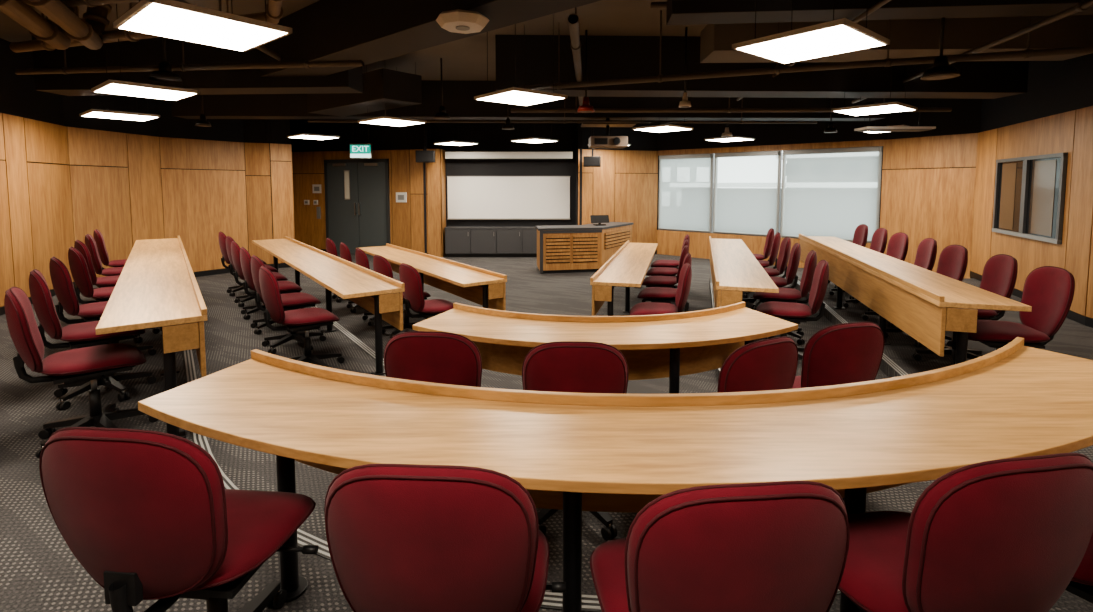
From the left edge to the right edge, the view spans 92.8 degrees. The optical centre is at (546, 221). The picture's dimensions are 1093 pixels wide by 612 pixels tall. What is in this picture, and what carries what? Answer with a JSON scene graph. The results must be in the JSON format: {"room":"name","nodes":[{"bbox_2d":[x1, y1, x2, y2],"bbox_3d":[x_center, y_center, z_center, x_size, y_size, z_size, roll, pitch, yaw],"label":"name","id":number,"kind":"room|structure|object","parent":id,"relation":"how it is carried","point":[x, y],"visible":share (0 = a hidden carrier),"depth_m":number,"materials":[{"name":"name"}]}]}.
{"room":"lecture hall","nodes":[
{"label":"lecture hall","id":0,"kind":"room"},
{"bbox_2d":[0,38,294,315],"bbox_3d":[-6.099,-0.411,5.518,1.862,3.450,15.612,0,4,-1],"label":"wall","id":1,"kind":"structure","parent":0,"point":[66,176],"depth_m":8.45,"materials":[{"name":"brown wood"}]},
{"bbox_2d":[0,0,707,80],"bbox_3d":[0.026,-2.200,5.521,14.368,0.120,15.810,0,4,0],"label":"ceiling","id":2,"kind":"structure","parent":0,"point":[464,59],"depth_m":5.88,"materials":[{"name":"paint"}]},
{"bbox_2d":[0,0,78,49],"bbox_3d":[-3.766,-1.731,3.562,0.224,0.544,2.925,-2,5,-28],"label":"pipe","id":3,"kind":"object","parent":2,"relation":"attached to","point":[41,28],"visible":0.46,"depth_m":4.11,"materials":[{"name":"metal"}]},
{"bbox_2d":[22,0,111,49],"bbox_3d":[-3.490,-1.731,3.563,0.223,0.544,2.902,-2,5,-27],"label":"pipe","id":4,"kind":"object","parent":2,"relation":"attached to","point":[87,30],"visible":0.77,"depth_m":4.29,"materials":[{"name":"metal"}]},
{"bbox_2d":[27,0,140,8],"bbox_3d":[-3.550,-1.854,4.030,3.140,0.362,0.125,1,4,9],"label":"conduit pipe","id":5,"kind":"object","parent":2,"relation":"attached to","point":[69,3],"visible":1,"depth_m":4.01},
{"bbox_2d":[79,96,159,120],"bbox_3d":[-5.550,-1.797,6.741,0.690,0.856,0.690,3,5,39],"label":"led panel light","id":6,"kind":"object","parent":2,"relation":"hanging from","point":[109,113],"visible":0.73,"depth_m":6.67,"materials":[{"name":"beige"}]},
{"bbox_2d":[91,4,199,100],"bbox_3d":[-3.870,-1.675,4.995,0.690,0.856,0.690,3,5,39],"label":"led panel light","id":7,"kind":"object","parent":2,"relation":"hanging from","point":[118,87],"visible":0.86,"depth_m":4.95,"materials":[{"name":"beige"}]},
{"bbox_2d":[9,0,282,52],"bbox_3d":[-3.230,-1.828,4.374,4.156,0.462,0.764,2,5,29],"label":"pipe","id":8,"kind":"object","parent":2,"relation":"attached to","point":[274,11],"visible":0.52,"depth_m":4.63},
{"bbox_2d":[149,37,181,81],"bbox_3d":[-3.600,-1.718,4.892,0.260,0.754,0.260,0,4,0],"label":"speaker","id":9,"kind":"object","parent":2,"relation":"hanging from","point":[164,73],"visible":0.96,"depth_m":4.87},
{"bbox_2d":[14,41,363,74],"bbox_3d":[-3.700,-1.829,5.285,3.821,0.588,0.075,0,4,6],"label":"conduit pipe","id":10,"kind":"object","parent":2,"relation":"attached to","point":[64,70],"visible":0.88,"depth_m":5.27,"materials":[{"name":"metal"}]},
{"bbox_2d":[32,35,362,95],"bbox_3d":[-4.050,-1.854,6.085,3.721,0.650,0.599,0,4,0],"label":"ceiling beam","id":11,"kind":"structure","parent":2,"relation":"attached to","point":[149,51],"depth_m":5.91,"materials":[{"name":"metal"}]},
{"bbox_2d":[113,0,292,51],"bbox_3d":[-1.980,-1.534,2.980,0.690,0.856,0.690,3,5,39],"label":"led panel light","id":12,"kind":"object","parent":2,"relation":"hanging from","point":[171,19],"visible":1,"depth_m":2.93,"materials":[{"name":"beige"}]},
{"bbox_2d":[287,119,339,139],"bbox_3d":[-4.350,-2.002,9.684,0.690,0.856,0.690,4,5,42],"label":"led panel light","id":13,"kind":"object","parent":2,"relation":"hanging from","point":[308,135],"visible":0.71,"depth_m":9.64,"materials":[{"name":"beige"}]},
{"bbox_2d":[349,119,372,158],"bbox_3d":[-4.300,-2.034,12.032,0.500,1.120,0.110,0,4,0],"label":"exit sign","id":14,"kind":"object","parent":2,"relation":"hanging from","point":[357,151],"visible":0.91,"depth_m":12.01,"materials":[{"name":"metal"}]},
{"bbox_2d":[307,68,421,116],"bbox_3d":[-2.700,-1.842,7.565,2.094,0.380,0.600,3,5,40],"label":"air duct","id":15,"kind":"object","parent":2,"relation":"hanging from","point":[383,89],"visible":0.86,"depth_m":7.04,"materials":[{"name":"metal"}]},
{"bbox_2d":[357,62,426,126],"bbox_3d":[-2.200,-1.842,7.389,0.690,0.856,0.690,4,5,42],"label":"led panel light","id":16,"kind":"object","parent":2,"relation":"hanging from","point":[383,120],"visible":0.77,"depth_m":7.35,"materials":[{"name":"beige"}]},
{"bbox_2d":[416,123,434,162],"bbox_3d":[-2.749,-1.967,11.787,0.420,1.220,0.250,-1,4,-9],"label":"wall speaker","id":17,"kind":"object","parent":2,"relation":"hanging from","point":[426,156],"visible":0.8,"depth_m":11.71,"materials":[{"name":"black plastic"}]},
{"bbox_2d":[260,0,600,76],"bbox_3d":[-0.900,-1.781,4.186,5.285,0.530,4.540,0,4,0],"label":"ceiling beam","id":18,"kind":"structure","parent":2,"relation":"attached to","point":[366,31],"depth_m":4.51,"materials":[{"name":"metal"}]},
{"bbox_2d":[433,58,450,119],"bbox_3d":[-1.450,-1.844,7.189,0.240,0.824,0.240,0,4,0],"label":"speaker","id":19,"kind":"object","parent":2,"relation":"hanging from","point":[441,114],"visible":1,"depth_m":7.17},
{"bbox_2d":[436,9,489,33],"bbox_3d":[-0.590,-1.421,3.660,0.351,0.116,0.351,2,4,22],"label":"smoke detector","id":20,"kind":"object","parent":2,"relation":"attached to","point":[456,21],"visible":1,"depth_m":3.57,"materials":[{"name":"white plastic"}]},
{"bbox_2d":[474,14,567,105],"bbox_3d":[-0.270,-1.699,5.345,0.690,0.856,0.690,-3,5,-40],"label":"led panel light","id":21,"kind":"object","parent":2,"relation":"hanging from","point":[513,95],"visible":0.88,"depth_m":5.29,"materials":[{"name":"beige"}]},
{"bbox_2d":[171,80,885,120],"bbox_3d":[-0.200,-2.078,8.927,12.010,0.600,0.700,0,4,0],"label":"ceiling beam","id":22,"kind":"structure","parent":2,"relation":"attached to","point":[459,102],"depth_m":8.74,"materials":[{"name":"metal"}]},
{"bbox_2d":[510,120,558,142],"bbox_3d":[-0.240,-2.058,10.482,0.690,0.856,0.690,-4,6,-45],"label":"led panel light","id":23,"kind":"object","parent":2,"relation":"hanging from","point":[532,139],"visible":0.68,"depth_m":10.41,"materials":[{"name":"beige"}]},
{"bbox_2d":[308,98,816,123],"bbox_3d":[0.300,-1.989,8.557,8.401,0.725,0.050,0,4,-1],"label":"conduit pipe","id":24,"kind":"object","parent":2,"relation":"attached to","point":[564,120],"visible":0.68,"depth_m":8.57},
{"bbox_2d":[568,7,582,105],"bbox_3d":[0.400,-1.918,6.282,0.100,0.550,4.817,0,4,5],"label":"pipe","id":25,"kind":"object","parent":2,"relation":"attached to","point":[573,21],"visible":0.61,"depth_m":4.59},
{"bbox_2d":[583,120,600,166],"bbox_3d":[1.049,-1.926,11.890,0.378,1.317,0.226,1,4,11],"label":"wall speaker","id":26,"kind":"object","parent":2,"relation":"hanging from","point":[588,161],"visible":0.82,"depth_m":11.83,"materials":[{"name":"black plastic"}]},
{"bbox_2d":[581,118,636,147],"bbox_3d":[1.050,-1.526,8.888,0.900,0.495,0.555,0,4,0],"label":"ceiling projector","id":27,"kind":"object","parent":2,"relation":"hanging from","point":[596,141],"depth_m":8.68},
{"bbox_2d":[632,97,693,132],"bbox_3d":[1.860,-1.905,8.287,0.690,0.856,0.690,-4,5,-42],"label":"led panel light","id":28,"kind":"object","parent":2,"relation":"hanging from","point":[659,127],"visible":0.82,"depth_m":8.23,"materials":[{"name":"beige"}]},
{"bbox_2d":[511,97,951,112],"bbox_3d":[2.550,-1.891,7.236,6.101,0.738,0.075,0,4,1],"label":"pipe","id":29,"kind":"object","parent":2,"relation":"hanging from","point":[549,110],"visible":0.62,"depth_m":7.25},
{"bbox_2d":[495,35,1028,98],"bbox_3d":[2.600,-1.885,6.384,6.414,0.630,0.649,0,4,0],"label":"ceiling beam","id":30,"kind":"structure","parent":2,"relation":"attached to","point":[608,57],"depth_m":6.16,"materials":[{"name":"metal"}]},
{"bbox_2d":[519,10,1092,89],"bbox_3d":[2.490,-1.733,4.762,5.948,0.708,0.120,1,4,20],"label":"pipe","id":31,"kind":"object","parent":2,"relation":"hanging from","point":[1027,53],"visible":0.96,"depth_m":4.72,"materials":[{"name":"metal"}]},
{"bbox_2d":[732,0,889,63],"bbox_3d":[1.700,-1.558,3.329,0.690,0.856,0.690,-3,5,-39],"label":"led panel light","id":32,"kind":"object","parent":2,"relation":"hanging from","point":[843,35],"visible":1,"depth_m":3.26,"materials":[{"name":"beige"}]},
{"bbox_2d":[736,0,890,100],"bbox_3d":[2.550,-1.865,4.982,0.050,0.475,5.842,0,4,7],"label":"conduit pipe","id":33,"kind":"object","parent":2,"relation":"attached to","point":[881,3],"visible":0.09,"depth_m":3.92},
{"bbox_2d":[831,65,917,115],"bbox_3d":[3.920,-1.758,6.192,0.690,0.856,0.690,-3,5,-39],"label":"led panel light","id":34,"kind":"object","parent":2,"relation":"hanging from","point":[870,108],"visible":0.82,"depth_m":6.12,"materials":[{"name":"beige"}]},
{"bbox_2d":[666,0,1092,24],"bbox_3d":[3.100,-1.837,4.057,4.224,0.400,0.648,0,4,0],"label":"ceiling beam","id":35,"kind":"structure","parent":2,"relation":"attached to","point":[679,12],"depth_m":4.05,"materials":[{"name":"metal"}]},
{"bbox_2d":[854,98,935,131],"bbox_3d":[4.900,-1.773,7.294,0.950,0.980,0.300,0,4,0],"label":"led panel light","id":36,"kind":"object","parent":2,"relation":"in","point":[869,128],"visible":0.8,"depth_m":7.20,"materials":[{"name":"white plastic"}]},
{"bbox_2d":[700,15,1092,62],"bbox_3d":[3.450,-1.803,5.137,3.701,0.320,0.500,0,4,2],"label":"air duct","id":37,"kind":"object","parent":2,"relation":"hanging from","point":[909,38],"visible":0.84,"depth_m":4.89,"materials":[{"name":"metal"}]},
{"bbox_2d":[921,17,959,79],"bbox_3d":[3.200,-1.610,4.198,0.260,0.874,0.260,0,4,0],"label":"pendant lamp","id":38,"kind":"object","parent":2,"relation":"hanging from","point":[940,70],"visible":0.96,"depth_m":4.18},
{"bbox_2d":[852,0,1092,103],"bbox_3d":[4.100,-1.861,5.333,0.062,0.531,5.001,1,4,12],"label":"conduit pipe","id":39,"kind":"object","parent":2,"relation":"attached to","point":[1084,5],"visible":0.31,"depth_m":4.17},
{"bbox_2d":[290,119,658,256],"bbox_3d":[-1.893,-0.912,12.687,9.334,3.450,1.017,0,4,2],"label":"wall","id":40,"kind":"structure","parent":0,"point":[625,187],"depth_m":12.64,"materials":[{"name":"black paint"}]},
{"bbox_2d":[324,159,390,254],"bbox_3d":[-4.655,-0.360,12.744,1.778,2.340,0.097,1,4,15],"label":"door","id":41,"kind":"structure","parent":40,"relation":"in","point":[357,194],"depth_m":12.73,"materials":[{"name":"paint"}]},
{"bbox_2d":[447,176,569,219],"bbox_3d":[-0.920,-0.588,12.680,3.000,1.064,0.080,0,4,0],"label":"projection screen","id":42,"kind":"object","parent":40,"relation":"attached to","point":[469,197],"visible":1,"depth_m":12.67,"materials":[{"name":"fabric"}]},
{"bbox_2d":[445,152,572,159],"bbox_3d":[-0.890,-1.574,12.370,3.020,0.185,0.160,0,4,0],"label":"case","id":43,"kind":"object","parent":40,"relation":"attached to","point":[448,155],"visible":1,"depth_m":12.29,"materials":[{"name":"white plastic"}]},
{"bbox_2d":[195,254,803,393],"bbox_3d":[0.025,1.383,5.660,13.950,0.150,15.500,0,4,0],"label":"floor","id":44,"kind":"structure","parent":0,"point":[528,290],"depth_m":7.85,"materials":[{"name":"carpet"}]},
{"bbox_2d":[340,242,373,312],"bbox_3d":[-2.500,0.732,7.191,0.645,0.936,0.586,-2,5,-31],"label":"office chair","id":45,"kind":"object","parent":44,"relation":"on","point":[345,253],"visible":0.17,"depth_m":6.92,"materials":[{"name":"red fabric"}]},
{"bbox_2d":[355,248,409,325],"bbox_3d":[-2.051,0.777,6.550,0.645,0.936,0.586,-2,5,-32],"label":"office chair","id":46,"kind":"object","parent":44,"relation":"on","point":[361,257],"visible":0.3,"depth_m":6.29,"materials":[{"name":"red fabric"}]},
{"bbox_2d":[373,255,429,338],"bbox_3d":[-1.626,0.819,5.947,0.645,0.936,0.586,-3,5,-38],"label":"office chair","id":47,"kind":"object","parent":44,"relation":"on","point":[381,265],"visible":0.31,"depth_m":5.73,"materials":[{"name":"red fabric"}]},
{"bbox_2d":[399,263,452,318],"bbox_3d":[-1.151,0.864,5.311,0.645,0.936,0.586,-3,5,-38],"label":"office chair","id":48,"kind":"object","parent":44,"relation":"on","point":[413,294],"visible":0.71,"depth_m":5.08,"materials":[{"name":"red fabric"}]},
{"bbox_2d":[359,243,506,310],"bbox_3d":[-1.680,0.843,6.740,0.500,0.777,3.661,-3,5,-36],"label":"table","id":49,"kind":"object","parent":44,"relation":"on","point":[486,288],"visible":0.66,"depth_m":5.97,"materials":[{"name":"brown wood"}]},
{"bbox_2d":[444,226,536,256],"bbox_3d":[-0.880,0.473,12.514,3.060,0.710,0.490,0,4,0],"label":"storage cabinet","id":50,"kind":"object","parent":44,"relation":"on","point":[460,241],"visible":0.58,"depth_m":12.29,"materials":[{"name":"laminate"}]},
{"bbox_2d":[535,222,633,273],"bbox_3d":[0.863,0.507,10.817,2.630,0.880,1.192,-3,5,-39],"label":"lectern","id":51,"kind":"object","parent":44,"relation":"on","point":[587,247],"visible":0.96,"depth_m":10.17,"materials":[{"name":"brown wood"}]},
{"bbox_2d":[590,240,657,315],"bbox_3d":[1.150,0.827,6.975,0.500,0.777,3.721,1,4,15],"label":"table","id":52,"kind":"object","parent":44,"relation":"on","point":[628,267],"visible":0.88,"depth_m":5.83,"materials":[{"name":"brown wood"}]},
{"bbox_2d":[630,263,691,315],"bbox_3d":[1.102,0.873,5.176,0.646,0.936,0.586,1,4,10],"label":"office chair","id":53,"kind":"object","parent":44,"relation":"on","point":[684,283],"visible":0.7,"depth_m":5.06,"materials":[{"name":"red fabric"}]},
{"bbox_2d":[637,253,691,302],"bbox_3d":[1.326,0.817,5.979,0.645,0.936,0.586,1,4,15],"label":"office chair","id":54,"kind":"object","parent":44,"relation":"on","point":[653,294],"visible":0.43,"depth_m":5.83,"materials":[{"name":"red fabric"}]},
{"bbox_2d":[642,245,688,287],"bbox_3d":[1.506,0.763,6.755,0.645,0.936,0.586,1,4,17],"label":"office chair","id":55,"kind":"object","parent":44,"relation":"on","point":[651,281],"visible":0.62,"depth_m":6.58,"materials":[{"name":"red fabric"}]},
{"bbox_2d":[642,239,688,301],"bbox_3d":[1.708,0.712,7.478,0.645,0.936,0.586,1,4,14],"label":"office chair","id":56,"kind":"object","parent":44,"relation":"on","point":[657,271],"visible":0.5,"depth_m":7.34,"materials":[{"name":"red fabric"}]},
{"bbox_2d":[650,234,689,288],"bbox_3d":[1.927,0.659,8.241,0.645,0.936,0.586,1,4,14],"label":"office chair","id":57,"kind":"object","parent":44,"relation":"on","point":[659,263],"visible":0.45,"depth_m":8.09,"materials":[{"name":"red fabric"}]},
{"bbox_2d":[0,278,1092,611],"bbox_3d":[-0.005,1.330,3.201,13.890,0.100,10.600,0,4,0],"label":"floor","id":58,"kind":"structure","parent":0,"point":[39,572],"depth_m":2.63,"materials":[{"name":"carpet"}]},
{"bbox_2d":[4,287,158,457],"bbox_3d":[-2.727,0.819,3.089,0.645,0.936,0.586,-4,5,-43],"label":"office chair","id":59,"kind":"object","parent":58,"relation":"on","point":[92,363],"visible":0.96,"depth_m":3.00,"materials":[{"name":"red fabric"}]},
{"bbox_2d":[29,269,155,409],"bbox_3d":[-3.218,0.775,3.717,0.586,0.936,0.645,4,6,44],"label":"office chair","id":60,"kind":"object","parent":58,"relation":"on","point":[79,335],"visible":0.77,"depth_m":3.54,"materials":[{"name":"red fabric"}]},
{"bbox_2d":[74,240,119,288],"bbox_3d":[-4.677,0.639,5.657,0.586,0.936,0.645,4,5,42],"label":"office chair","id":61,"kind":"object","parent":58,"relation":"on","point":[108,281],"visible":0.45,"depth_m":5.37,"materials":[{"name":"red fabric"}]},
{"bbox_2d":[49,256,155,366],"bbox_3d":[-3.703,0.729,4.369,0.586,0.936,0.645,3,5,41],"label":"office chair","id":62,"kind":"object","parent":58,"relation":"on","point":[61,279],"visible":0.62,"depth_m":4.10,"materials":[{"name":"red fabric"}]},
{"bbox_2d":[85,234,123,277],"bbox_3d":[-5.112,0.596,6.269,0.645,0.936,0.586,-3,5,-40],"label":"office chair","id":63,"kind":"object","parent":58,"relation":"on","point":[90,242],"visible":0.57,"depth_m":6.00,"materials":[{"name":"red fabric"}]},
{"bbox_2d":[93,229,126,269],"bbox_3d":[-5.590,0.550,6.933,0.645,0.936,0.586,-3,5,-40],"label":"office chair","id":64,"kind":"object","parent":58,"relation":"on","point":[98,237],"visible":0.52,"depth_m":6.66,"materials":[{"name":"red fabric"}]},
{"bbox_2d":[68,247,159,342],"bbox_3d":[-4.172,0.682,5.040,0.586,0.936,0.645,4,5,41],"label":"office chair","id":65,"kind":"object","parent":58,"relation":"on","point":[78,267],"visible":0.6,"depth_m":4.76,"materials":[{"name":"red fabric"}]},
{"bbox_2d":[96,235,206,437],"bbox_3d":[-3.875,0.751,5.200,0.500,0.777,5.634,-3,5,-36],"label":"table","id":66,"kind":"object","parent":58,"relation":"on","point":[156,286],"visible":0.94,"depth_m":3.36,"materials":[{"name":"brown wood"}]},
{"bbox_2d":[39,427,318,611],"bbox_3d":[-0.997,0.927,1.534,0.586,0.936,0.646,0,4,5],"label":"office chair","id":67,"kind":"object","parent":58,"relation":"on","point":[147,514],"visible":1,"depth_m":1.23,"materials":[{"name":"red fabric"}]},
{"bbox_2d":[324,464,566,611],"bbox_3d":[-0.238,0.938,1.376,0.586,0.936,0.646,0,4,3],"label":"office chair","id":68,"kind":"object","parent":58,"relation":"on","point":[401,537],"visible":1,"depth_m":1.05,"materials":[{"name":"red fabric"}]},
{"bbox_2d":[183,280,908,611],"bbox_3d":[-0.894,1.143,5.105,9.833,0.006,6.575,0,4,0],"label":"trim","id":69,"kind":"structure","parent":58,"relation":"on","point":[552,600],"depth_m":2.25,"materials":[{"name":"metal"}]},
{"bbox_2d":[138,337,1092,611],"bbox_3d":[0.531,0.982,1.898,3.944,0.776,1.079,0,4,-3],"label":"table","id":70,"kind":"object","parent":58,"relation":"on","point":[574,453],"visible":0.84,"depth_m":1.67,"materials":[{"name":"brown wood"}]},
{"bbox_2d":[590,481,849,611],"bbox_3d":[0.371,0.943,1.311,0.586,0.936,0.646,0,4,-5],"label":"office chair","id":71,"kind":"object","parent":58,"relation":"on","point":[780,546],"visible":1,"depth_m":0.98,"materials":[{"name":"red fabric"}]},
{"bbox_2d":[828,224,867,287],"bbox_3d":[4.363,0.496,7.702,0.645,0.936,0.586,1,4,15],"label":"office chair","id":72,"kind":"object","parent":58,"relation":"on","point":[860,237],"visible":0.28,"depth_m":7.62,"materials":[{"name":"red fabric"}]},
{"bbox_2d":[829,228,887,298],"bbox_3d":[4.200,0.543,7.029,0.645,0.936,0.586,1,4,16],"label":"office chair","id":73,"kind":"object","parent":58,"relation":"on","point":[879,238],"visible":0.35,"depth_m":6.96,"materials":[{"name":"red fabric"}]},
{"bbox_2d":[843,232,908,310],"bbox_3d":[3.993,0.591,6.340,0.646,0.936,0.586,1,4,13],"label":"office chair","id":74,"kind":"object","parent":58,"relation":"on","point":[897,248],"visible":0.31,"depth_m":6.29,"materials":[{"name":"red fabric"}]},
{"bbox_2d":[862,238,936,326],"bbox_3d":[3.852,0.636,5.700,0.645,0.936,0.586,1,4,20],"label":"office chair","id":75,"kind":"object","parent":58,"relation":"on","point":[926,253],"visible":0.39,"depth_m":5.62,"materials":[{"name":"red fabric"}]},
{"bbox_2d":[798,233,1031,363],"bbox_3d":[3.445,0.722,5.614,0.500,0.777,4.670,1,4,15],"label":"table","id":76,"kind":"object","parent":58,"relation":"on","point":[923,303],"visible":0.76,"depth_m":4.12,"materials":[{"name":"brown wood"}]},
{"bbox_2d":[886,244,967,346],"bbox_3d":[3.636,0.682,5.042,0.645,0.936,0.586,1,4,15],"label":"office chair","id":77,"kind":"object","parent":58,"relation":"on","point":[953,259],"visible":0.35,"depth_m":4.96,"materials":[{"name":"red fabric"}]},
{"bbox_2d":[829,453,1092,611],"bbox_3d":[0.980,0.936,1.407,0.586,0.936,0.646,-1,4,-9],"label":"office chair","id":78,"kind":"object","parent":58,"relation":"on","point":[1010,534],"visible":0.88,"depth_m":1.09,"materials":[{"name":"red fabric"}]},
{"bbox_2d":[912,254,1017,364],"bbox_3d":[3.478,0.730,4.360,0.645,0.936,0.586,1,4,19],"label":"office chair","id":79,"kind":"object","parent":58,"relation":"on","point":[999,276],"visible":0.49,"depth_m":4.28,"materials":[{"name":"red fabric"}]},
{"bbox_2d":[953,266,1074,349],"bbox_3d":[3.252,0.776,3.701,0.645,0.936,0.586,1,4,15],"label":"office chair","id":80,"kind":"object","parent":58,"relation":"on","point":[1049,290],"visible":0.77,"depth_m":3.60,"materials":[{"name":"red fabric"}]},
{"bbox_2d":[1065,533,1092,602],"bbox_3d":[1.516,0.925,1.572,0.586,0.936,0.645,-2,5,-30],"label":"office chair","id":81,"kind":"object","parent":58,"relation":"on","point":[1081,584],"visible":0.02,"depth_m":1.38,"materials":[{"name":"red fabric"}]},
{"bbox_2d":[193,277,934,594],"bbox_3d":[0.025,1.409,3.507,13.950,0.100,11.200,0,4,0],"label":"floor","id":82,"kind":"structure","parent":0,"point":[230,338],"depth_m":3.16,"materials":[{"name":"carpet"}]},
{"bbox_2d":[218,231,265,296],"bbox_3d":[-4.487,0.593,7.745,0.645,0.936,0.586,-3,5,-38],"label":"office chair","id":83,"kind":"object","parent":82,"relation":"on","point":[222,237],"visible":0.49,"depth_m":7.51,"materials":[{"name":"red fabric"}]},
{"bbox_2d":[226,236,277,306],"bbox_3d":[-3.977,0.639,7.090,0.645,0.936,0.586,-3,5,-39],"label":"office chair","id":84,"kind":"object","parent":82,"relation":"on","point":[229,239],"visible":0.34,"depth_m":6.89,"materials":[{"name":"red fabric"}]},
{"bbox_2d":[231,241,287,318],"bbox_3d":[-3.524,0.683,6.455,0.645,0.936,0.586,-3,5,-36],"label":"office chair","id":85,"kind":"object","parent":82,"relation":"on","point":[235,249],"visible":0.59,"depth_m":6.24,"materials":[{"name":"red fabric"}]},
{"bbox_2d":[240,247,302,333],"bbox_3d":[-3.045,0.727,5.827,0.645,0.936,0.586,-3,5,-36],"label":"office chair","id":86,"kind":"object","parent":82,"relation":"on","point":[285,287],"visible":0.6,"depth_m":5.64,"materials":[{"name":"red fabric"}]},
{"bbox_2d":[251,255,325,353],"bbox_3d":[-2.550,0.774,5.165,0.645,0.936,0.586,-3,5,-38],"label":"office chair","id":87,"kind":"object","parent":82,"relation":"on","point":[298,300],"visible":0.6,"depth_m":5.05,"materials":[{"name":"red fabric"}]},
{"bbox_2d":[259,265,343,366],"bbox_3d":[-2.100,0.820,4.498,0.645,0.936,0.586,-3,5,-39],"label":"office chair","id":88,"kind":"object","parent":82,"relation":"on","point":[305,319],"visible":0.96,"depth_m":4.34,"materials":[{"name":"red fabric"}]},
{"bbox_2d":[252,236,404,375],"bbox_3d":[-2.920,0.773,6.319,0.500,0.777,5.104,-3,5,-36],"label":"table","id":89,"kind":"object","parent":82,"relation":"on","point":[381,295],"visible":0.84,"depth_m":4.93,"materials":[{"name":"brown wood"}]},
{"bbox_2d":[384,331,481,386],"bbox_3d":[-0.518,0.947,2.692,0.586,0.936,0.646,0,4,4],"label":"office chair","id":90,"kind":"object","parent":82,"relation":"on","point":[425,356],"visible":0.26,"depth_m":2.36,"materials":[{"name":"red fabric"}]},
{"bbox_2d":[310,283,720,371],"bbox_3d":[-0.779,1.187,5.915,7.082,0.006,5.285,0,4,0],"label":"trim","id":91,"kind":"structure","parent":82,"relation":"on","point":[363,346],"depth_m":5.48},
{"bbox_2d":[522,341,627,540],"bbox_3d":[0.134,0.957,2.541,0.586,0.936,0.646,0,4,2],"label":"office chair","id":92,"kind":"object","parent":82,"relation":"on","point":[562,366],"visible":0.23,"depth_m":2.21,"materials":[{"name":"red fabric"}]},
{"bbox_2d":[412,301,797,393],"bbox_3d":[0.366,0.985,3.287,2.410,0.776,0.923,0,4,0],"label":"table","id":93,"kind":"object","parent":82,"relation":"on","point":[671,345],"visible":0.7,"depth_m":3.25,"materials":[{"name":"brown wood"}]},
{"bbox_2d":[709,236,778,307],"bbox_3d":[2.300,0.763,6.449,0.500,0.777,4.214,1,4,17],"label":"table","id":94,"kind":"object","parent":82,"relation":"on","point":[735,270],"visible":0.85,"depth_m":5.16,"materials":[{"name":"brown wood"}]},
{"bbox_2d":[717,336,797,392],"bbox_3d":[0.848,0.956,2.556,0.586,0.936,0.645,-2,4,-26],"label":"office chair","id":95,"kind":"object","parent":82,"relation":"on","point":[767,364],"visible":0.16,"depth_m":2.22,"materials":[{"name":"red fabric"}]},
{"bbox_2d":[743,232,780,297],"bbox_3d":[3.036,0.606,7.558,0.645,0.936,0.586,2,4,23],"label":"office chair","id":96,"kind":"object","parent":82,"relation":"on","point":[776,241],"visible":0.52,"depth_m":7.33,"materials":[{"name":"red fabric"}]},
{"bbox_2d":[753,228,773,260],"bbox_3d":[3.250,0.558,8.248,0.645,0.936,0.586,1,4,19],"label":"office chair","id":97,"kind":"object","parent":82,"relation":"on","point":[770,235],"visible":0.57,"depth_m":8.02,"materials":[{"name":"red fabric"}]},
{"bbox_2d":[742,237,790,309],"bbox_3d":[2.833,0.658,6.814,0.645,0.936,0.586,1,4,17],"label":"office chair","id":98,"kind":"object","parent":82,"relation":"on","point":[785,247],"visible":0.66,"depth_m":6.69,"materials":[{"name":"red fabric"}]},
{"bbox_2d":[753,250,816,344],"bbox_3d":[2.458,0.753,5.455,0.645,0.936,0.586,2,4,24],"label":"office chair","id":99,"kind":"object","parent":82,"relation":"on","point":[785,294],"visible":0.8,"depth_m":5.28,"materials":[{"name":"red fabric"}]},
{"bbox_2d":[769,243,800,288],"bbox_3d":[2.631,0.705,6.144,0.645,0.936,0.586,2,4,22],"label":"office chair","id":100,"kind":"object","parent":82,"relation":"on","point":[794,259],"visible":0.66,"depth_m":5.93,"materials":[{"name":"red fabric"}]},
{"bbox_2d":[755,260,828,358],"bbox_3d":[2.201,0.802,4.756,0.645,0.936,0.586,2,4,22],"label":"office chair","id":101,"kind":"object","parent":82,"relation":"on","point":[796,313],"visible":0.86,"depth_m":4.62,"materials":[{"name":"red fabric"}]},
{"bbox_2d":[792,322,883,388],"bbox_3d":[1.426,0.936,2.841,0.586,0.936,0.645,-1,4,-14],"label":"office chair","id":102,"kind":"object","parent":82,"relation":"on","point":[844,353],"visible":0.38,"depth_m":2.52,"materials":[{"name":"red fabric"}]},
{"bbox_2d":[661,152,878,239],"bbox_3d":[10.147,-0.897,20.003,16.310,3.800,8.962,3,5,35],"label":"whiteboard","id":103,"kind":"structure","parent":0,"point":[828,194],"depth_m":18.83,"materials":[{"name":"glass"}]},
{"bbox_2d":[657,98,888,267],"bbox_3d":[4.571,-0.820,11.373,4.833,3.450,0.140,3,5,41],"label":"wall","id":104,"kind":"structure","parent":0,"point":[768,137],"depth_m":11.38,"materials":[{"name":"brown wood"}]},
{"bbox_2d":[658,153,713,232],"bbox_3d":[3.299,-0.689,12.436,1.376,1.834,0.150,3,5,41],"label":"window","id":105,"kind":"structure","parent":104,"relation":"in","point":[688,156],"depth_m":12.29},
{"bbox_2d":[713,151,781,236],"bbox_3d":[4.391,-0.623,11.485,1.447,1.834,0.150,3,5,41],"label":"window","id":106,"kind":"structure","parent":104,"relation":"in","point":[759,153],"depth_m":11.42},
{"bbox_2d":[780,146,881,242],"bbox_3d":[5.633,-0.547,10.403,1.777,1.834,0.150,3,5,41],"label":"window","id":107,"kind":"structure","parent":104,"relation":"in","point":[877,148],"depth_m":10.31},
{"bbox_2d":[879,53,1092,327],"bbox_3d":[5.920,-0.289,3.782,1.020,3.450,12.212,1,4,8],"label":"wall","id":108,"kind":"structure","parent":0,"point":[938,184],"depth_m":7.95,"materials":[{"name":"brown wood"}]},
{"bbox_2d":[992,152,1067,243],"bbox_3d":[6.309,-0.329,6.856,0.043,1.060,1.809,2,4,22],"label":"window","id":109,"kind":"structure","parent":108,"relation":"in","point":[1029,193],"depth_m":6.71,"materials":[{"name":"clear glass"}]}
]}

